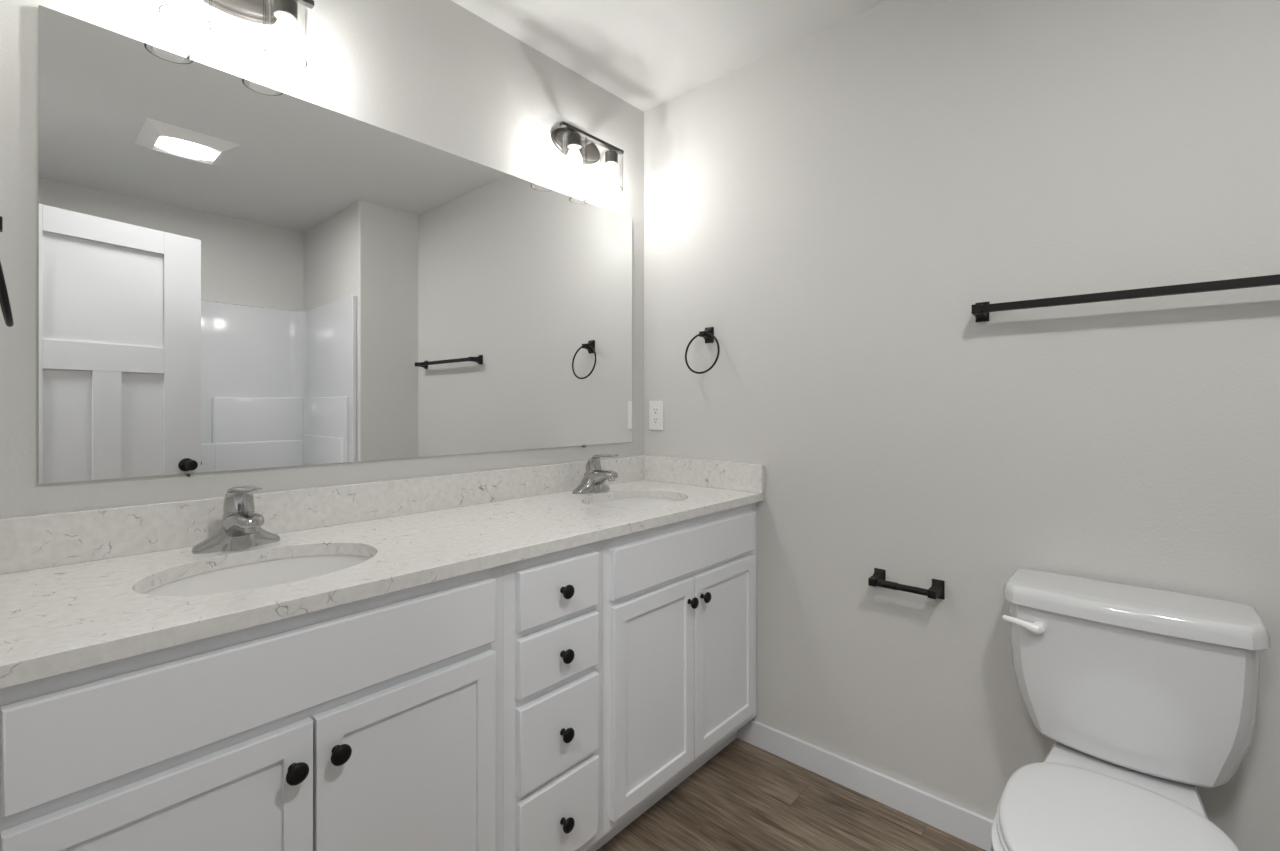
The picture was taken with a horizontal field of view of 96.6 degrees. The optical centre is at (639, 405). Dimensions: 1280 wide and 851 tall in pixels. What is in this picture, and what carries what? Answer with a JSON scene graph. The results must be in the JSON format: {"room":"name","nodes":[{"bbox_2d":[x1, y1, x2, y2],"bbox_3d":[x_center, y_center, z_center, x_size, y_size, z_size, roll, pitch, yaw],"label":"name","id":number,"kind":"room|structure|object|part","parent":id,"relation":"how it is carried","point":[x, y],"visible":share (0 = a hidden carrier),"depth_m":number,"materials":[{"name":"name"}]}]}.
{"room":"bathroom","nodes":[
{"label":"bathroom","id":0,"kind":"room"},
{"bbox_2d":[0,0,643,517],"bbox_3d":[-0.636,-0.009,1.706,0.100,2.408,2.046,0,0,42],"label":"wall","id":1,"kind":"structure","parent":0,"point":[438,74],"depth_m":1.49,"materials":[{"name":"grey paint"}]},
{"bbox_2d":[158,0,313,69],"bbox_3d":[-0.887,-0.892,1.248,0.136,0.206,0.296,0,0,42],"label":"vanity light","id":2,"kind":"object","parent":1,"relation":"attached to","point":[268,12],"visible":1,"depth_m":1.30,"materials":[{"name":"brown metal"}]},
{"bbox_3d":[-0.928,-0.855,1.164,0.086,0.131,0.086,0,0,42],"label":"lamp shade","id":3,"kind":"part","parent":2,"relation":"part of","materials":[{"name":"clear glass"}]},
{"bbox_3d":[-0.928,-0.942,1.286,0.024,0.106,0.230,0,0,42],"label":"plate","id":4,"kind":"part","parent":2,"relation":"part of","materials":[{"name":"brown metal"}]},
{"bbox_2d":[273,0,297,24],"bbox_3d":[-0.807,-0.909,1.299,0.047,0.054,0.047,0,0,42],"label":"socket","id":5,"kind":"object","parent":2,"relation":"attached to","point":[286,11],"depth_m":1.29,"materials":[{"name":"metal"}]},
{"bbox_3d":[-0.807,-0.855,1.299,0.086,0.131,0.086,0,0,42],"label":"lamp shade","id":6,"kind":"part","parent":2,"relation":"part of","materials":[{"name":"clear glass"}]},
{"bbox_2d":[0,455,645,573],"bbox_3d":[-0.586,0.256,1.674,0.018,0.099,1.824,0,0,42],"label":"backsplash","id":7,"kind":"structure","parent":1,"relation":"attached to","point":[32,542],"depth_m":1.35,"materials":[{"name":"stone"}]},
{"bbox_2d":[38,5,631,483],"bbox_3d":[-0.581,-0.301,1.681,0.014,0.920,1.642,0,0,42],"label":"wall mirror","id":8,"kind":"object","parent":1,"relation":"attached to","point":[235,272],"visible":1,"depth_m":1.36,"materials":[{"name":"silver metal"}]},
{"bbox_2d":[551,121,623,193],"bbox_3d":[-0.184,-0.892,2.034,0.136,0.206,0.296,0,0,42],"label":"vanity light","id":9,"kind":"object","parent":1,"relation":"attached to","point":[574,143],"visible":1,"depth_m":2.03,"materials":[{"name":"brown metal"}]},
{"bbox_2d":[567,130,580,149],"bbox_3d":[-0.225,-0.909,1.950,0.047,0.054,0.047,0,0,42],"label":"socket","id":10,"kind":"object","parent":9,"relation":"attached to","point":[573,138],"depth_m":1.93,"materials":[{"name":"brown metal"}]},
{"bbox_3d":[-0.225,-0.855,1.950,0.086,0.131,0.086,0,0,42],"label":"lamp shade","id":11,"kind":"part","parent":9,"relation":"part of","materials":[{"name":"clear glass"}]},
{"bbox_3d":[-0.226,-0.942,2.071,0.024,0.106,0.230,0,0,42],"label":"plate","id":12,"kind":"part","parent":9,"relation":"part of","materials":[{"name":"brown metal"}]},
{"bbox_3d":[-0.194,-0.942,2.043,0.063,0.026,0.026,0,0,42],"label":"arm","id":13,"kind":"part","parent":9,"relation":"part of","materials":[{"name":"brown metal"}]},
{"bbox_2d":[605,148,617,166],"bbox_3d":[-0.105,-0.909,2.084,0.047,0.054,0.047,0,0,42],"label":"socket","id":14,"kind":"object","parent":9,"relation":"attached to","point":[611,156],"depth_m":2.07,"materials":[{"name":"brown metal"}]},
{"bbox_2d":[451,0,887,111],"bbox_3d":[0.089,-1.264,0.283,3.080,0.100,3.200,0,0,42],"label":"ceiling","id":15,"kind":"structure","parent":0,"point":[648,54],"depth_m":1.86,"materials":[{"name":"white paint"}]},
{"bbox_2d":[597,738,985,850],"bbox_3d":[0.089,1.245,0.283,3.080,0.100,3.200,0,0,42],"label":"floor","id":16,"kind":"structure","parent":0,"point":[746,797],"depth_m":1.66,"materials":[{"name":"wood"}]},
{"bbox_2d":[0,565,502,850],"bbox_3d":[-0.729,0.764,1.093,0.575,0.862,0.769,0,0,42],"label":"base cabinet","id":17,"kind":"object","parent":16,"relation":"on","point":[375,723],"visible":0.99,"depth_m":0.90,"materials":[{"name":"white paint"}]},
{"bbox_3d":[-0.650,0.787,0.807,0.019,0.546,0.338,0,0,42],"label":"cabinet door","id":18,"kind":"part","parent":17,"relation":"part of","materials":[{"name":"white paint"}]},
{"bbox_3d":[-0.540,0.575,0.894,0.028,0.032,0.032,0,0,42],"label":"knob","id":19,"kind":"part","parent":17,"relation":"part of","materials":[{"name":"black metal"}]},
{"bbox_3d":[-0.497,0.575,0.943,0.028,0.032,0.032,0,0,42],"label":"knob","id":20,"kind":"part","parent":17,"relation":"part of","materials":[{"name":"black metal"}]},
{"bbox_2d":[0,480,763,688],"bbox_3d":[-0.385,0.319,1.494,0.556,0.027,1.824,0,0,42],"label":"countertop","id":21,"kind":"structure","parent":17,"relation":"on","point":[55,620],"depth_m":1.07,"materials":[{"name":"stone"}]},
{"bbox_2d":[191,485,279,553],"bbox_3d":[-0.838,0.237,1.205,0.156,0.137,0.158,0,0,42],"label":"faucet","id":22,"kind":"object","parent":21,"relation":"on","point":[239,528],"visible":1,"depth_m":1.20,"materials":[{"name":"silver metal"}]},
{"bbox_3d":[-0.832,0.197,1.199,0.138,0.058,0.055,0,0,42],"label":"lever handle","id":23,"kind":"part","parent":22,"relation":"part of","materials":[{"name":"silver metal"}]},
{"bbox_2d":[143,555,369,595],"bbox_3d":[-0.711,0.412,1.091,0.343,0.158,0.438,0,0,42],"label":"sink","id":24,"kind":"object","parent":21,"relation":"in","point":[285,570],"visible":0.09,"depth_m":1.21,"materials":[{"name":"white ceramic"}]},
{"bbox_2d":[572,454,617,493],"bbox_3d":[-0.138,0.237,1.988,0.156,0.137,0.158,0,0,42],"label":"faucet","id":25,"kind":"object","parent":21,"relation":"on","point":[594,479],"visible":1,"depth_m":1.98,"materials":[{"name":"silver metal"}]},
{"bbox_3d":[-0.132,0.197,1.982,0.138,0.058,0.055,0,0,42],"label":"lever handle","id":26,"kind":"part","parent":25,"relation":"part of","materials":[{"name":"silver metal"}]},
{"bbox_2d":[589,497,680,507],"bbox_3d":[-0.013,0.412,1.876,0.348,0.158,0.438,0,0,42],"label":"sink","id":27,"kind":"object","parent":21,"relation":"in","point":[644,501],"visible":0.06,"depth_m":2.04,"materials":[{"name":"white ceramic"}]},
{"bbox_2d":[644,455,764,492],"bbox_3d":[0.226,0.256,2.160,0.543,0.099,0.019,0,0,42],"label":"side splash","id":28,"kind":"object","parent":21,"relation":"on","point":[748,477],"visible":1,"depth_m":2.13,"materials":[{"name":"stone"}]},
{"bbox_3d":[-0.420,0.787,1.064,0.019,0.546,0.342,0,0,42],"label":"cabinet door","id":29,"kind":"part","parent":17,"relation":"part of","materials":[{"name":"white paint"}]},
{"bbox_2d":[503,540,602,850],"bbox_3d":[-0.372,0.764,1.492,0.575,0.862,0.298,0,0,42],"label":"base cabinet","id":30,"kind":"object","parent":16,"relation":"on","point":[553,602],"visible":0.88,"depth_m":1.30,"materials":[{"name":"white paint"}]},
{"bbox_3d":[-0.347,0.962,1.468,0.449,0.190,0.237,0,0,42],"label":"drawer","id":31,"kind":"part","parent":30,"relation":"part of","materials":[{"name":"white paint"}]},
{"bbox_3d":[-0.347,0.756,1.468,0.449,0.188,0.237,0,0,42],"label":"drawer","id":32,"kind":"part","parent":30,"relation":"part of","materials":[{"name":"white paint"}]},
{"bbox_3d":[-0.347,0.575,1.468,0.449,0.128,0.237,0,0,42],"label":"drawer","id":33,"kind":"part","parent":30,"relation":"part of","materials":[{"name":"white paint"}]},
{"bbox_3d":[-0.347,0.427,1.468,0.449,0.129,0.237,0,0,42],"label":"drawer","id":34,"kind":"part","parent":30,"relation":"part of","materials":[{"name":"white paint"}]},
{"bbox_3d":[-0.169,0.962,1.309,0.028,0.032,0.032,0,0,42],"label":"knob","id":35,"kind":"part","parent":30,"relation":"part of","materials":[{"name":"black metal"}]},
{"bbox_3d":[-0.169,0.755,1.309,0.028,0.032,0.032,0,0,42],"label":"knob","id":36,"kind":"part","parent":30,"relation":"part of","materials":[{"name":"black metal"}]},
{"bbox_3d":[-0.169,0.575,1.309,0.028,0.032,0.032,0,0,42],"label":"knob","id":37,"kind":"part","parent":30,"relation":"part of","materials":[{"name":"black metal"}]},
{"bbox_3d":[-0.169,0.427,1.309,0.028,0.032,0.032,0,0,42],"label":"knob","id":38,"kind":"part","parent":30,"relation":"part of","materials":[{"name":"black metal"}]},
{"bbox_2d":[585,502,756,850],"bbox_3d":[-0.020,0.764,1.885,0.575,0.862,0.757,0,0,42],"label":"base cabinet","id":39,"kind":"object","parent":16,"relation":"on","point":[680,597],"visible":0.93,"depth_m":1.64,"materials":[{"name":"white paint"}]},
{"bbox_3d":[0.043,0.788,1.581,0.019,0.544,0.342,0,0,42],"label":"cabinet door","id":40,"kind":"part","parent":39,"relation":"part of","materials":[{"name":"white paint"}]},
{"bbox_3d":[0.159,0.433,1.711,0.019,0.130,0.692,0,0,42],"label":"drawer","id":41,"kind":"part","parent":39,"relation":"part of","materials":[{"name":"white paint"}]},
{"bbox_3d":[0.155,0.578,1.671,0.028,0.032,0.032,0,0,42],"label":"knob","id":42,"kind":"part","parent":39,"relation":"part of","materials":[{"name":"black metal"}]},
{"bbox_3d":[0.198,0.578,1.719,0.028,0.032,0.032,0,0,42],"label":"knob","id":43,"kind":"part","parent":39,"relation":"part of","materials":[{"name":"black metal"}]},
{"bbox_3d":[0.275,0.788,1.841,0.019,0.544,0.345,0,0,42],"label":"cabinet door","id":44,"kind":"part","parent":39,"relation":"part of","materials":[{"name":"white paint"}]},
{"bbox_2d":[991,569,1270,850],"bbox_3d":[0.904,0.808,1.080,0.437,0.774,0.699,0,0,42],"label":"toilet","id":45,"kind":"object","parent":16,"relation":"on","point":[1146,697],"visible":1,"depth_m":1.16,"materials":[{"name":"white ceramic"}]},
{"bbox_3d":[0.831,0.786,0.999,0.350,0.011,0.448,0,0,42],"label":"seat","id":46,"kind":"part","parent":45,"relation":"part of","materials":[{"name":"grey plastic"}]},
{"bbox_3d":[0.886,0.504,1.315,0.081,0.029,0.039,0,0,42],"label":"flush lever","id":47,"kind":"part","parent":45,"relation":"part of","materials":[{"name":"white plastic"}]},
{"bbox_3d":[0.832,0.771,1.000,0.343,0.018,0.444,0,0,42],"label":"seat lid","id":48,"kind":"part","parent":45,"relation":"part of","materials":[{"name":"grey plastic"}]},
{"bbox_3d":[1.072,0.615,1.268,0.413,0.310,0.184,0,0,42],"label":"tank","id":49,"kind":"part","parent":45,"relation":"part of","materials":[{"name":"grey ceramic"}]},
{"bbox_3d":[1.070,0.443,1.266,0.437,0.044,0.201,0,0,42],"label":"tank lid","id":50,"kind":"part","parent":45,"relation":"part of","materials":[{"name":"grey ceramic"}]},
{"bbox_2d":[644,0,1279,850],"bbox_3d":[1.160,-0.009,1.404,2.980,2.408,0.100,0,0,42],"label":"wall","id":51,"kind":"structure","parent":0,"point":[837,204],"depth_m":1.57,"materials":[{"name":"grey paint"}]},
{"bbox_2d":[649,401,663,429],"bbox_3d":[0.066,0.042,2.311,0.073,0.117,0.008,0,0,42],"label":"outlet","id":52,"kind":"object","parent":51,"relation":"attached to","point":[656,408],"visible":1,"depth_m":2.31,"materials":[{"name":"white plastic"}]},
{"bbox_2d":[653,417,658,423],"bbox_3d":[0.064,0.062,2.309,0.034,0.027,0.002,0,0,42],"label":"receptacle","id":53,"kind":"object","parent":52,"relation":"attached to","point":[655,419],"depth_m":2.31,"materials":[{"name":"grey plastic"}]},
{"bbox_2d":[653,407,658,413],"bbox_3d":[0.064,0.023,2.309,0.034,0.027,0.002,0,0,42],"label":"receptacle","id":54,"kind":"object","parent":52,"relation":"attached to","point":[655,409],"depth_m":2.31,"materials":[{"name":"grey plastic"}]},
{"bbox_2d":[685,327,719,373],"bbox_3d":[0.240,-0.203,2.115,0.155,0.177,0.066,0,0,42],"label":"towel ring","id":55,"kind":"object","parent":51,"relation":"attached to","point":[708,334],"visible":1,"depth_m":2.12,"materials":[{"name":"black metal"}]},
{"bbox_2d":[737,719,992,850],"bbox_3d":[0.907,1.153,1.555,1.488,0.083,0.013,0,0,42],"label":"baseboard","id":56,"kind":"structure","parent":51,"relation":"attached to","point":[971,827],"depth_m":1.72,"materials":[{"name":"white paint"}]},
{"bbox_2d":[868,568,944,599],"bbox_3d":[0.763,0.521,1.645,0.193,0.052,0.070,0,0,42],"label":"toilet paper holder","id":57,"kind":"object","parent":51,"relation":"attached to","point":[937,590],"visible":1,"depth_m":1.61,"materials":[{"name":"black metal"}]},
{"bbox_2d":[971,274,1279,321],"bbox_3d":[1.131,-0.252,1.313,0.642,0.052,0.074,0,0,42],"label":"towel bar","id":58,"kind":"object","parent":51,"relation":"attached to","point":[981,310],"visible":1,"depth_m":1.29,"materials":[{"name":"black metal"}]},
{"bbox_3d":[-0.168,-0.009,-0.005,2.880,2.408,0.120,0,0,42],"label":"wall","id":59,"kind":"structure","parent":0,"visible":0},
{"bbox_2d":[0,216,13,326],"bbox_3d":[-0.942,-0.203,0.812,0.155,0.177,0.066,0,0,42],"label":"towel ring","id":60,"kind":"object","parent":59,"relation":"attached to","point":[4,298],"visible":1,"depth_m":0.80,"materials":[{"name":"black metal"}]}
]}

